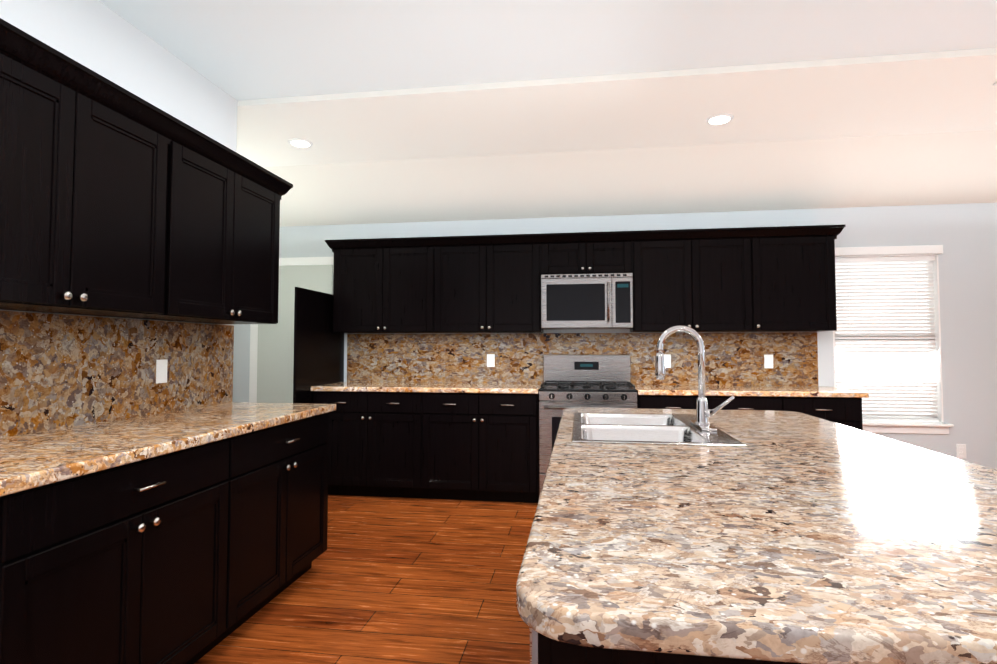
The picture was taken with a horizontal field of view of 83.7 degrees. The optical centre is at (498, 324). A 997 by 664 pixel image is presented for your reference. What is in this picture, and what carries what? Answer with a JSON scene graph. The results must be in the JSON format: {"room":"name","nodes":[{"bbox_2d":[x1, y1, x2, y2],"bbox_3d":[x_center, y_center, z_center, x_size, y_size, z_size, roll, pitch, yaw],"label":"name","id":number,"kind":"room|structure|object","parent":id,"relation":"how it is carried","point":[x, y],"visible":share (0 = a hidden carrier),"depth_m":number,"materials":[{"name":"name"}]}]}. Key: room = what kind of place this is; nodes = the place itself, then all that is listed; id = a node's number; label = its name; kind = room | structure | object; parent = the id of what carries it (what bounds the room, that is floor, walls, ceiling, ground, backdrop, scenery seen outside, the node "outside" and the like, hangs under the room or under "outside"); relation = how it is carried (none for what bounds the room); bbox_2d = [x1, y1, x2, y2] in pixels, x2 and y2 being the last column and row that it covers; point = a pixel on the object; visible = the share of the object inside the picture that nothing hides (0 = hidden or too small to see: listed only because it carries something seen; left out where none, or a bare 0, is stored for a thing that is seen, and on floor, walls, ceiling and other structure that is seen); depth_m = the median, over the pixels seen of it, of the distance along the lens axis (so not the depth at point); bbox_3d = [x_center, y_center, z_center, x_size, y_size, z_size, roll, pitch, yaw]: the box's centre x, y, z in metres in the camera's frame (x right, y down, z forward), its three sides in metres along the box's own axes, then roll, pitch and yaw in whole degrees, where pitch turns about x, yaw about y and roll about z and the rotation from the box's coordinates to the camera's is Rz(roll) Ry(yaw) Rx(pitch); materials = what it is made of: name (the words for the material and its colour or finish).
{"room":"kitchen","nodes":[
{"label":"kitchen","id":0,"kind":"room"},
{"bbox_2d":[0,0,239,401],"bbox_3d":[-2.071,-0.117,0.456,0.120,2.740,5.840,0,-2,8],"label":"wall","id":1,"kind":"structure","parent":0,"point":[98,36],"depth_m":2.58,"materials":[{"name":"white paint"}]},
{"bbox_2d":[0,42,187,318],"bbox_3d":[-1.614,-0.436,1.958,0.347,0.758,0.957,0,-2,8],"label":"upper cabinet","id":2,"kind":"object","parent":1,"relation":"attached to","point":[116,200],"depth_m":1.94,"materials":[{"name":"black wood"}]},
{"bbox_2d":[156,359,167,383],"bbox_3d":[-1.655,0.228,2.737,0.008,0.116,0.072,0,-2,8],"label":"electrical outlet","id":3,"kind":"object","parent":1,"relation":"attached to","point":[161,371],"visible":1,"depth_m":2.73,"materials":[{"name":"white plastic"}]},
{"bbox_2d":[140,142,283,323],"bbox_3d":[-1.497,-0.403,2.762,0.347,0.758,0.957,0,-2,8],"label":"upper cabinet","id":4,"kind":"object","parent":1,"relation":"attached to","point":[231,251],"depth_m":2.74,"materials":[{"name":"black wood"}]},
{"bbox_2d":[194,495,537,663],"bbox_3d":[1.182,1.305,0.943,9.200,0.060,8.100,0,-2,8],"label":"floor","id":5,"kind":"structure","parent":0,"point":[390,580],"depth_m":2.79,"materials":[{"name":"brown wood"}]},
{"bbox_2d":[0,438,243,663],"bbox_3d":[-1.468,0.874,1.869,0.647,0.873,0.979,0,-2,8],"label":"base cabinet","id":6,"kind":"object","parent":5,"relation":"on","point":[180,516],"depth_m":1.75,"materials":[{"name":"black wood"}]},
{"bbox_2d":[0,402,335,497],"bbox_3d":[-1.394,0.434,2.306,0.672,0.040,1.881,0,-2,8],"label":"countertop","id":7,"kind":"structure","parent":6,"relation":"on","point":[37,459],"depth_m":1.98,"materials":[{"name":"beige stone"}]},
{"bbox_2d":[244,414,328,621],"bbox_3d":[-1.345,0.909,2.707,0.647,0.873,0.973,0,-2,8],"label":"base cabinet","id":8,"kind":"object","parent":5,"relation":"on","point":[286,467],"depth_m":2.66,"materials":[{"name":"black wood"}]},
{"bbox_2d":[293,287,343,402],"bbox_3d":[-1.544,0.573,4.835,0.021,1.718,0.907,0,-2,8],"label":"end panel","id":9,"kind":"object","parent":5,"relation":"on","point":[318,351],"visible":0.31,"depth_m":4.70,"materials":[{"name":"black wood"}]},
{"bbox_2d":[313,392,430,498],"bbox_3d":[-1.011,0.998,4.870,1.009,0.873,0.647,0,-2,8],"label":"base cabinet","id":10,"kind":"object","parent":5,"relation":"on","point":[379,443],"depth_m":4.55,"materials":[{"name":"wood"}]},
{"bbox_2d":[431,388,539,502],"bbox_3d":[-0.139,0.992,4.743,1.009,0.873,0.647,0,-2,8],"label":"base cabinet","id":11,"kind":"object","parent":5,"relation":"on","point":[442,416],"depth_m":4.42,"materials":[{"name":"wood"}]},
{"bbox_2d":[311,380,540,395],"bbox_3d":[-0.578,0.537,4.813,1.892,0.040,0.672,0,-2,8],"label":"countertop","id":12,"kind":"structure","parent":11,"relation":"on","point":[351,385],"depth_m":4.58,"materials":[{"name":"beige stone"}]},
{"bbox_2d":[539,355,636,496],"bbox_3d":[0.729,0.835,4.570,0.750,1.173,0.697,0,-2,8],"label":"range","id":13,"kind":"object","parent":5,"relation":"on","point":[587,381],"visible":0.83,"depth_m":4.34,"materials":[{"name":"silver metal"}]},
{"bbox_2d":[538,423,691,663],"bbox_3d":[0.523,0.872,1.808,0.698,0.873,2.114,0,-2,8],"label":"kitchen island","id":14,"kind":"object","parent":5,"relation":"on","point":[543,657],"depth_m":0.81,"materials":[{"name":"black wood"}]},
{"bbox_2d":[530,627,537,663],"bbox_3d":[0.367,0.850,1.283,0.526,0.868,0.758,0,-2,8],"label":"dishwasher","id":15,"kind":"object","parent":14,"relation":"in","point":[533,646],"depth_m":0.96,"materials":[{"name":"silver metal"}]},
{"bbox_2d":[516,408,996,663],"bbox_3d":[0.762,0.411,1.754,1.175,0.040,2.350,0,-2,8],"label":"island countertop","id":16,"kind":"structure","parent":14,"relation":"on","point":[815,540],"depth_m":0.88,"materials":[{"name":"beige stone"}]},
{"bbox_2d":[572,412,746,446],"bbox_3d":[0.584,0.494,2.247,0.560,0.177,0.840,0,-2,8],"label":"double-bowl sink","id":17,"kind":"object","parent":16,"relation":"in","point":[658,429],"visible":0.42,"depth_m":2.24,"materials":[{"name":"silver metal"}]},
{"bbox_2d":[655,325,734,430],"bbox_3d":[0.774,0.203,2.231,0.285,0.404,0.250,0,-2,8],"label":"gooseneck faucet","id":18,"kind":"object","parent":16,"relation":"on","point":[703,414],"visible":1,"depth_m":2.22,"materials":[{"name":"silver metal"}]},
{"bbox_2d":[637,392,718,409],"bbox_3d":[1.393,0.983,4.519,0.568,0.873,0.647,0,-2,8],"label":"base cabinet","id":19,"kind":"object","parent":5,"relation":"on","point":[644,402],"depth_m":4.22,"materials":[{"name":"wood"}]},
{"bbox_2d":[719,396,862,430],"bbox_3d":[2.116,0.979,4.413,1.150,0.873,0.647,0,-2,8],"label":"base cabinet","id":20,"kind":"object","parent":5,"relation":"on","point":[844,412],"depth_m":4.08,"materials":[{"name":"wood"}]},
{"bbox_2d":[631,384,868,399],"bbox_3d":[1.912,0.522,4.449,1.620,0.040,0.672,0,-2,8],"label":"countertop","id":21,"kind":"structure","parent":20,"relation":"on","point":[643,389],"depth_m":4.21,"materials":[{"name":"beige stone"}]},
{"bbox_2d":[99,0,996,226],"bbox_3d":[1.180,-1.331,1.036,9.200,0.465,8.070,0,-2,8],"label":"ceiling","id":22,"kind":"structure","parent":0,"point":[398,111],"depth_m":3.32,"materials":[{"name":"white paint"}]},
{"bbox_2d":[288,138,312,146],"bbox_3d":[-1.421,-1.302,3.990,0.170,0.010,0.170,0,-2,8],"label":"recessed light","id":23,"kind":"object","parent":22,"relation":"in","point":[297,142],"visible":1,"depth_m":3.97,"materials":[{"name":"white"}]},
{"bbox_2d":[706,113,733,124],"bbox_3d":[1.419,-1.319,3.575,0.170,0.010,0.170,0,-2,8],"label":"recessed light","id":24,"kind":"object","parent":22,"relation":"in","point":[722,118],"visible":1,"depth_m":3.56,"materials":[{"name":"white"}]},
{"bbox_2d":[236,203,996,469],"bbox_3d":[1.753,0.067,4.905,9.200,2.740,0.140,0,-2,8],"label":"wall","id":25,"kind":"structure","parent":0,"point":[967,233],"depth_m":4.61,"materials":[{"name":"white paint"}]},
{"bbox_2d":[249,257,333,402],"bbox_3d":[-1.972,0.398,5.349,0.905,2.106,0.027,0,-2,8],"label":"hall door","id":26,"kind":"structure","parent":25,"relation":"in","point":[271,363],"depth_m":5.37,"materials":[{"name":"grey paint"}]},
{"bbox_2d":[487,354,494,366],"bbox_3d":[-0.070,0.324,5.070,0.072,0.116,0.008,0,-2,8],"label":"electrical outlet","id":27,"kind":"object","parent":25,"relation":"attached to","point":[490,360],"visible":1,"depth_m":5.07,"materials":[{"name":"white plastic"}]},
{"bbox_2d":[325,225,845,333],"bbox_3d":[0.607,-0.351,4.822,4.296,0.824,0.385,0,-2,8],"label":"upper cabinet","id":28,"kind":"object","parent":25,"relation":"attached to","point":[766,279],"visible":0.94,"depth_m":4.64,"materials":[{"name":"black wood"}]},
{"bbox_2d":[541,273,632,329],"bbox_3d":[0.750,-0.194,4.754,0.748,0.448,0.430,0,-2,8],"label":"microwave","id":29,"kind":"object","parent":28,"relation":"attached to","point":[590,301],"visible":1,"depth_m":4.58,"materials":[{"name":"silver metal"}]},
{"bbox_2d":[664,354,670,367],"bbox_3d":[1.463,0.315,4.846,0.072,0.116,0.008,0,-2,8],"label":"electrical outlet","id":30,"kind":"object","parent":25,"relation":"attached to","point":[667,360],"visible":0.75,"depth_m":4.84,"materials":[{"name":"white plastic"}]},
{"bbox_2d":[764,355,772,367],"bbox_3d":[2.294,0.310,4.725,0.072,0.116,0.008,0,-2,8],"label":"electrical outlet","id":31,"kind":"object","parent":25,"relation":"attached to","point":[768,361],"visible":1,"depth_m":4.72,"materials":[{"name":"white plastic"}]},
{"bbox_2d":[833,245,953,433],"bbox_3d":[3.224,0.112,4.663,1.420,1.990,0.180,0,-2,8],"label":"window","id":32,"kind":"structure","parent":25,"relation":"in","point":[883,346],"depth_m":4.66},
{"bbox_2d":[834,256,938,421],"bbox_3d":[3.223,0.112,4.653,0.788,1.365,0.040,0,-2,8],"label":"window blinds","id":33,"kind":"object","parent":32,"relation":"attached to","point":[888,261],"visible":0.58,"depth_m":4.65,"materials":[{"name":"white plastic"}]},
{"bbox_2d":[956,444,965,458],"bbox_3d":[3.741,1.021,4.500,0.072,0.116,0.008,0,-2,8],"label":"outlet","id":34,"kind":"object","parent":25,"relation":"attached to","point":[960,451],"visible":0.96,"depth_m":4.50,"materials":[{"name":"white plastic"}]}
]}

